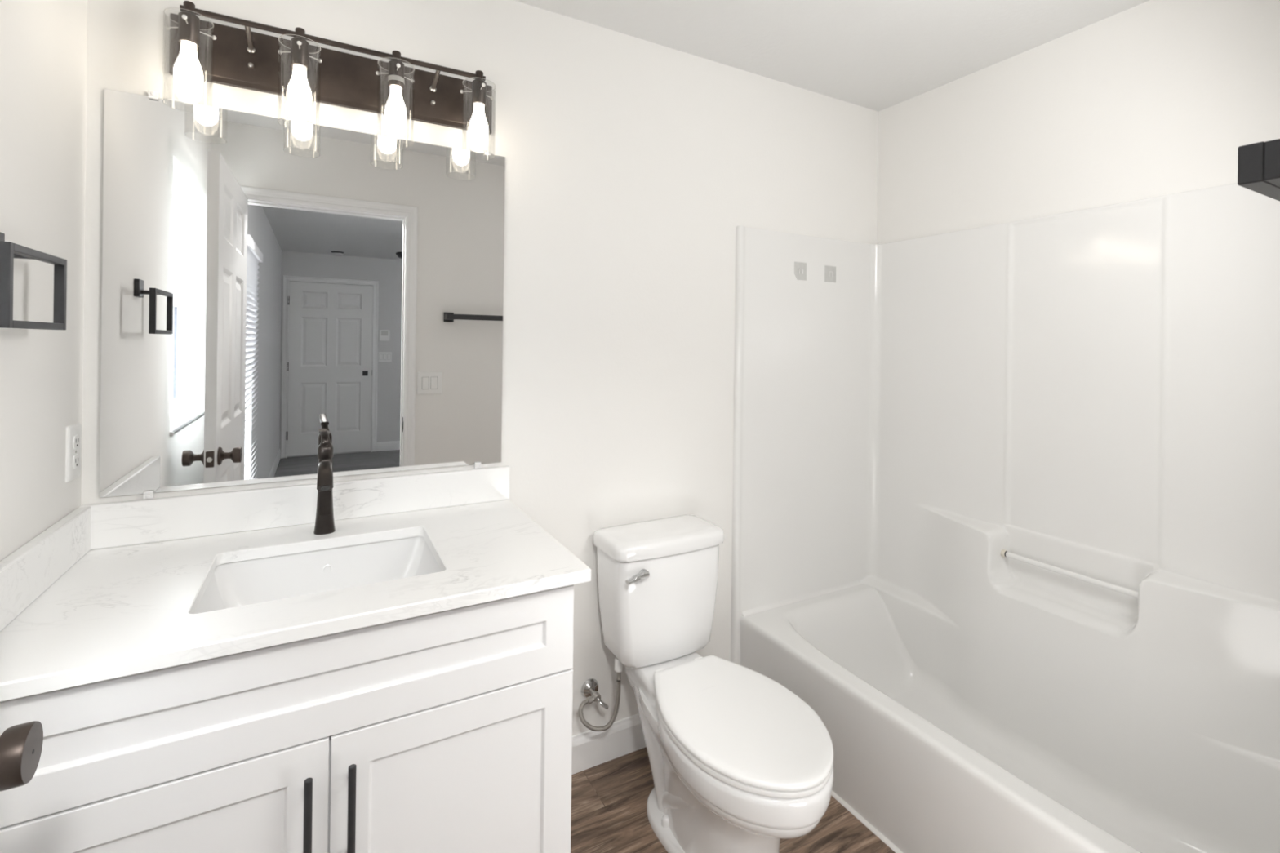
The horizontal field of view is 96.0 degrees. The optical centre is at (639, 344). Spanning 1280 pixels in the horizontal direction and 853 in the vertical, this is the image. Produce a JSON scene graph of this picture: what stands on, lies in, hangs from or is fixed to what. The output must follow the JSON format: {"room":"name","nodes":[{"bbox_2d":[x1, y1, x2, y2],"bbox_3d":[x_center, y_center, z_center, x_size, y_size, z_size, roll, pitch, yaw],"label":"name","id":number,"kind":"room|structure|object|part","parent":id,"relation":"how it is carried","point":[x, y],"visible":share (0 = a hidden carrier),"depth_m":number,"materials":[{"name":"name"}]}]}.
{"room":"bathroom","nodes":[
{"label":"bathroom","id":0,"kind":"room"},
{"bbox_2d":[0,0,87,560],"bbox_3d":[-0.903,0.158,0.527,0.140,2.420,1.655,1,0,-29],"label":"wall","id":1,"kind":"structure","parent":0,"point":[43,42],"depth_m":1.08,"materials":[{"name":"white paint"}]},
{"bbox_2d":[0,231,66,329],"bbox_3d":[-1.003,-0.103,0.924,0.064,0.155,0.216,1,0,-29],"label":"towel ring","id":2,"kind":"object","parent":1,"relation":"attached to","point":[9,251],"visible":1,"depth_m":0.90,"materials":[{"name":"black metal"}]},
{"bbox_3d":[-1.027,-0.156,0.914,0.012,0.050,0.050,1,0,-29],"label":"wall plate","id":3,"kind":"part","parent":2,"relation":"part of","materials":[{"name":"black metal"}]},
{"bbox_3d":[-1.002,-0.144,0.927,0.044,0.011,0.011,1,0,-29],"label":"post","id":4,"kind":"part","parent":2,"relation":"part of","materials":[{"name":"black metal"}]},
{"bbox_2d":[65,422,81,482],"bbox_3d":[-1.212,0.230,1.236,0.008,0.118,0.072,1,0,-29],"label":"wall outlet","id":5,"kind":"object","parent":1,"relation":"attached to","point":[73,432],"visible":1,"depth_m":1.22,"materials":[{"name":"white plastic"}]},
{"bbox_2d":[72,435,79,448],"bbox_3d":[-1.209,0.209,1.237,0.003,0.027,0.034,1,0,-29],"label":"receptacle","id":6,"kind":"object","parent":5,"relation":"attached to","point":[76,438],"depth_m":1.23,"materials":[{"name":"grey plastic"}]},
{"bbox_2d":[72,454,79,468],"bbox_3d":[-1.210,0.251,1.237,0.003,0.027,0.034,1,0,-29],"label":"receptacle","id":7,"kind":"object","parent":5,"relation":"attached to","point":[76,458],"depth_m":1.24,"materials":[{"name":"grey plastic"}]},
{"bbox_2d":[80,0,878,736],"bbox_3d":[-0.130,0.168,1.969,2.890,2.420,0.120,1,0,-29],"label":"wall","id":8,"kind":"structure","parent":0,"point":[633,166],"depth_m":1.89,"materials":[{"name":"white paint"}]},
{"bbox_2d":[80,465,510,550],"bbox_3d":[-0.817,0.411,1.509,0.965,0.099,0.021,1,0,-29],"label":"backsplash","id":9,"kind":"structure","parent":8,"relation":"attached to","point":[135,522],"depth_m":1.44,"materials":[{"name":"stone"}]},
{"bbox_2d":[99,88,505,499],"bbox_3d":[-0.809,-0.110,1.514,0.910,0.942,0.014,1,0,-29],"label":"mirror","id":10,"kind":"object","parent":8,"relation":"attached to","point":[267,285],"visible":0.98,"depth_m":1.47,"materials":[{"name":"silver mirror"}]},
{"bbox_2d":[162,0,495,160],"bbox_3d":[-0.733,-0.644,1.462,0.752,0.243,0.172,1,0,-29],"label":"vanity light","id":11,"kind":"object","parent":8,"relation":"attached to","point":[200,51],"visible":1,"depth_m":1.46,"materials":[{"name":"brown metal"}]},
{"bbox_3d":[-0.999,-0.623,1.277,0.088,0.194,0.088,1,0,-29],"label":"lamp shade","id":12,"kind":"part","parent":11,"relation":"part of","materials":[{"name":"clear glass"}]},
{"bbox_3d":[-0.999,-0.613,1.277,0.052,0.107,0.052,1,0,-29],"label":"bulb","id":13,"kind":"part","parent":11,"relation":"part of","materials":[{"name":"white glass"}]},
{"bbox_2d":[177,0,199,48],"bbox_3d":[-0.998,-0.710,1.277,0.038,0.090,0.038,1,0,-29],"label":"socket","id":14,"kind":"object","parent":11,"relation":"attached to","point":[188,31],"depth_m":1.27,"materials":[{"name":"brown metal"}]},
{"bbox_3d":[-0.814,-0.621,1.379,0.088,0.194,0.088,1,0,-29],"label":"lamp shade","id":15,"kind":"part","parent":11,"relation":"part of","materials":[{"name":"clear glass"}]},
{"bbox_3d":[-0.814,-0.611,1.379,0.052,0.107,0.052,1,0,-29],"label":"bulb","id":16,"kind":"part","parent":11,"relation":"part of","materials":[{"name":"white glass"}]},
{"bbox_2d":[290,27,309,70],"bbox_3d":[-0.813,-0.708,1.379,0.038,0.090,0.038,1,0,-29],"label":"socket","id":17,"kind":"object","parent":11,"relation":"attached to","point":[300,55],"depth_m":1.37,"materials":[{"name":"brown metal"}]},
{"bbox_3d":[-0.627,-0.619,1.482,0.088,0.194,0.088,1,0,-29],"label":"lamp shade","id":18,"kind":"part","parent":11,"relation":"part of","materials":[{"name":"clear glass"}]},
{"bbox_3d":[-0.627,-0.608,1.482,0.052,0.107,0.052,1,0,-29],"label":"bulb","id":19,"kind":"part","parent":11,"relation":"part of","materials":[{"name":"white glass"}]},
{"bbox_2d":[387,50,404,89],"bbox_3d":[-0.626,-0.706,1.482,0.039,0.090,0.039,1,0,-29],"label":"socket","id":20,"kind":"object","parent":11,"relation":"attached to","point":[396,76],"depth_m":1.47,"materials":[{"name":"brown metal"}]},
{"bbox_3d":[-0.443,-0.616,1.585,0.088,0.194,0.088,1,0,-29],"label":"lamp shade","id":21,"kind":"part","parent":11,"relation":"part of","materials":[{"name":"clear glass"}]},
{"bbox_3d":[-0.443,-0.606,1.585,0.052,0.107,0.052,1,0,-29],"label":"bulb","id":22,"kind":"part","parent":11,"relation":"part of","materials":[{"name":"white glass"}]},
{"bbox_2d":[471,70,486,106],"bbox_3d":[-0.442,-0.703,1.585,0.038,0.090,0.038,1,0,-29],"label":"socket","id":23,"kind":"object","parent":11,"relation":"attached to","point":[478,93],"depth_m":1.57,"materials":[{"name":"brown metal"}]},
{"bbox_2d":[581,678,608,709],"bbox_3d":[-0.142,1.125,1.844,0.065,0.062,0.096,1,0,-29],"label":"supply valve","id":24,"kind":"object","parent":8,"relation":"attached to","point":[589,688],"visible":1,"depth_m":1.87,"materials":[{"name":"silver metal"}]},
{"bbox_2d":[578,657,622,731],"bbox_3d":[-0.123,1.097,1.806,0.138,0.216,0.046,1,0,-5],"label":"supply hose","id":25,"kind":"object","parent":24,"relation":"attached to","point":[618,664],"visible":0.98,"depth_m":1.81,"materials":[{"name":"silver metal"}]},
{"bbox_3d":[-0.118,1.135,1.824,0.032,0.029,0.037,1,0,-29],"label":"handle","id":26,"kind":"part","parent":24,"relation":"part of","materials":[{"name":"silver metal"}]},
{"bbox_2d":[571,713,645,774],"bbox_3d":[-0.045,1.322,1.948,0.883,0.114,0.013,1,0,-29],"label":"baseboard","id":27,"kind":"structure","parent":8,"relation":"attached to","point":[590,748],"depth_m":1.91,"materials":[{"name":"white wood"}]},
{"bbox_2d":[570,746,895,852],"bbox_3d":[0.284,1.408,1.192,2.890,0.050,1.895,1,0,-29],"label":"floor","id":28,"kind":"structure","parent":0,"point":[609,799],"depth_m":1.67,"materials":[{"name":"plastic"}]},
{"bbox_2d":[0,584,573,852],"bbox_3d":[-0.673,0.931,1.239,0.904,0.880,0.635,1,0,-29],"label":"vanity cabinet","id":29,"kind":"object","parent":28,"relation":"on","point":[449,731],"visible":0.91,"depth_m":0.99,"materials":[{"name":"white wood"}]},
{"bbox_3d":[-0.740,0.971,0.893,0.448,0.588,0.019,1,0,-29],"label":"door","id":30,"kind":"part","parent":29,"relation":"part of","materials":[{"name":"white wood"}]},
{"bbox_2d":[0,465,591,701],"bbox_3d":[-0.672,0.425,1.246,0.965,0.123,0.622,1,0,-29],"label":"countertop","id":31,"kind":"structure","parent":29,"relation":"on","point":[109,590],"depth_m":1.15,"materials":[{"name":"stone"}]},
{"bbox_2d":[194,536,441,613],"bbox_3d":[-0.665,0.580,1.229,0.476,0.185,0.373,1,0,-29],"label":"sink","id":32,"kind":"object","parent":31,"relation":"in","point":[247,582],"visible":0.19,"depth_m":1.35,"materials":[{"name":"white ceramic"}]},
{"bbox_2d":[313,428,335,534],"bbox_3d":[-0.751,0.331,1.376,0.046,0.262,0.150,1,0,-29],"label":"faucet","id":33,"kind":"object","parent":31,"relation":"on","point":[324,521],"visible":1,"depth_m":1.40,"materials":[{"name":"brown metal"}]},
{"bbox_3d":[-0.766,0.212,1.398,0.021,0.025,0.074,1,0,-24],"label":"lever","id":34,"kind":"part","parent":33,"relation":"part of","materials":[{"name":"brown metal"}]},
{"bbox_3d":[-0.749,0.307,1.372,0.033,0.059,0.142,1,0,-29],"label":"spout","id":35,"kind":"part","parent":33,"relation":"part of","materials":[{"name":"brown metal"}]},
{"bbox_3d":[-0.769,0.386,1.407,0.025,0.060,0.012,1,0,-29],"label":"plate","id":36,"kind":"part","parent":33,"relation":"part of","materials":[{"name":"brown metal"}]},
{"bbox_3d":[-0.775,0.249,1.423,0.034,0.062,0.036,1,0,-29],"label":"handle","id":37,"kind":"part","parent":33,"relation":"part of","materials":[{"name":"brown metal"}]},
{"bbox_3d":[-0.555,0.821,0.963,0.012,0.207,0.039,1,0,-29],"label":"handle","id":38,"kind":"part","parent":29,"relation":"part of","materials":[{"name":"black metal"}]},
{"bbox_3d":[-0.498,0.822,0.994,0.012,0.207,0.039,1,0,-29],"label":"handle","id":39,"kind":"part","parent":29,"relation":"part of","materials":[{"name":"black metal"}]},
{"bbox_3d":[-0.345,0.976,1.112,0.448,0.588,0.019,1,0,-29],"label":"door","id":40,"kind":"part","parent":29,"relation":"part of","materials":[{"name":"white wood"}]},
{"bbox_2d":[593,514,833,852],"bbox_3d":[0.202,0.991,1.623,0.402,0.782,0.794,1,0,-29],"label":"toilet","id":41,"kind":"object","parent":28,"relation":"on","point":[740,762],"visible":1,"depth_m":1.58,"materials":[{"name":"white ceramic"}]},
{"bbox_3d":[-0.007,0.689,1.713,0.086,0.026,0.033,1,0,-38],"label":"flush lever","id":42,"kind":"part","parent":41,"relation":"part of","materials":[{"name":"silver metal"}]},
{"bbox_3d":[0.063,0.819,1.879,0.380,0.338,0.200,1,0,-29],"label":"tank","id":43,"kind":"part","parent":41,"relation":"part of","materials":[{"name":"white ceramic"}]},
{"bbox_3d":[0.067,0.623,1.875,0.402,0.051,0.218,1,0,-29],"label":"tank lid","id":44,"kind":"part","parent":41,"relation":"part of","materials":[{"name":"white ceramic"}]},
{"bbox_3d":[0.260,0.987,1.511,0.383,0.016,0.536,1,0,-29],"label":"seat","id":45,"kind":"part","parent":41,"relation":"part of","materials":[{"name":"white plastic"}]},
{"bbox_3d":[0.260,0.969,1.511,0.384,0.019,0.537,1,0,-29],"label":"lid","id":46,"kind":"part","parent":41,"relation":"part of","materials":[{"name":"white plastic"}]},
{"bbox_2d":[730,182,1279,852],"bbox_3d":[1.091,0.479,1.632,0.782,1.828,1.654,1,0,-29],"label":"bathtub","id":47,"kind":"object","parent":28,"relation":"on","point":[1006,496],"visible":0.98,"depth_m":1.82,"materials":[{"name":"white plastic"}]},
{"bbox_2d":[794,262,806,280],"bbox_3d":[0.642,-0.293,2.309,0.065,0.071,0.001,1,0,-29],"label":"sticker","id":48,"kind":"object","parent":47,"relation":"attached to","point":[800,268],"visible":1,"depth_m":2.31,"materials":[{"name":"white"}]},
{"bbox_3d":[0.696,0.474,2.347,0.781,1.828,0.019,1,0,-29],"label":"panel","id":49,"kind":"part","parent":47,"relation":"part of","materials":[{"name":"white plastic"}]},
{"bbox_2d":[824,265,835,282],"bbox_3d":[0.790,-0.291,2.391,0.065,0.067,0.001,1,0,-29],"label":"sticker","id":50,"kind":"object","parent":47,"relation":"attached to","point":[829,271],"visible":1,"depth_m":2.39,"materials":[{"name":"white"}]},
{"bbox_2d":[831,790,902,852],"bbox_3d":[0.759,1.385,1.478,0.012,0.008,1.587,1,0,-29],"label":"trim","id":51,"kind":"structure","parent":47,"relation":"attached to","point":[877,833],"depth_m":1.66,"materials":[{"name":"white"}]},
{"bbox_2d":[514,0,1149,111],"bbox_3d":[0.315,-1.062,1.192,2.890,0.050,1.895,1,0,-29],"label":"ceiling","id":52,"kind":"structure","parent":0,"point":[877,55],"depth_m":1.90,"materials":[{"name":"white paint"}]},
{"bbox_2d":[876,0,1279,244],"bbox_3d":[1.501,0.188,1.856,0.144,2.420,1.655,1,0,-29],"label":"wall","id":53,"kind":"structure","parent":0,"point":[1150,99],"depth_m":1.84,"materials":[{"name":"white paint"}]},
{"bbox_3d":[0.729,0.178,0.415,2.890,2.420,0.120,1,0,-29],"label":"wall","id":54,"kind":"structure","parent":0,"visible":0},
{"bbox_2d":[0,720,43,791],"bbox_3d":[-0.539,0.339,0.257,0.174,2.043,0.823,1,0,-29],"label":"door knob","id":55,"kind":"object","parent":54,"relation":"in","point":[20,744],"depth_m":0.58,"materials":[{"name":"brown metal"}]},
{"bbox_2d":[1237,138,1279,201],"bbox_3d":[0.734,-0.131,0.538,0.602,0.053,0.093,1,0,-29],"label":"towel bar","id":56,"kind":"object","parent":54,"relation":"attached to","point":[1258,163],"visible":1,"depth_m":0.43,"materials":[{"name":"black metal"}]},
{"bbox_3d":[0.491,-0.134,0.402,0.042,0.028,0.070,1,0,-29],"label":"post","id":57,"kind":"part","parent":56,"relation":"part of","materials":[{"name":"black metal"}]}
]}

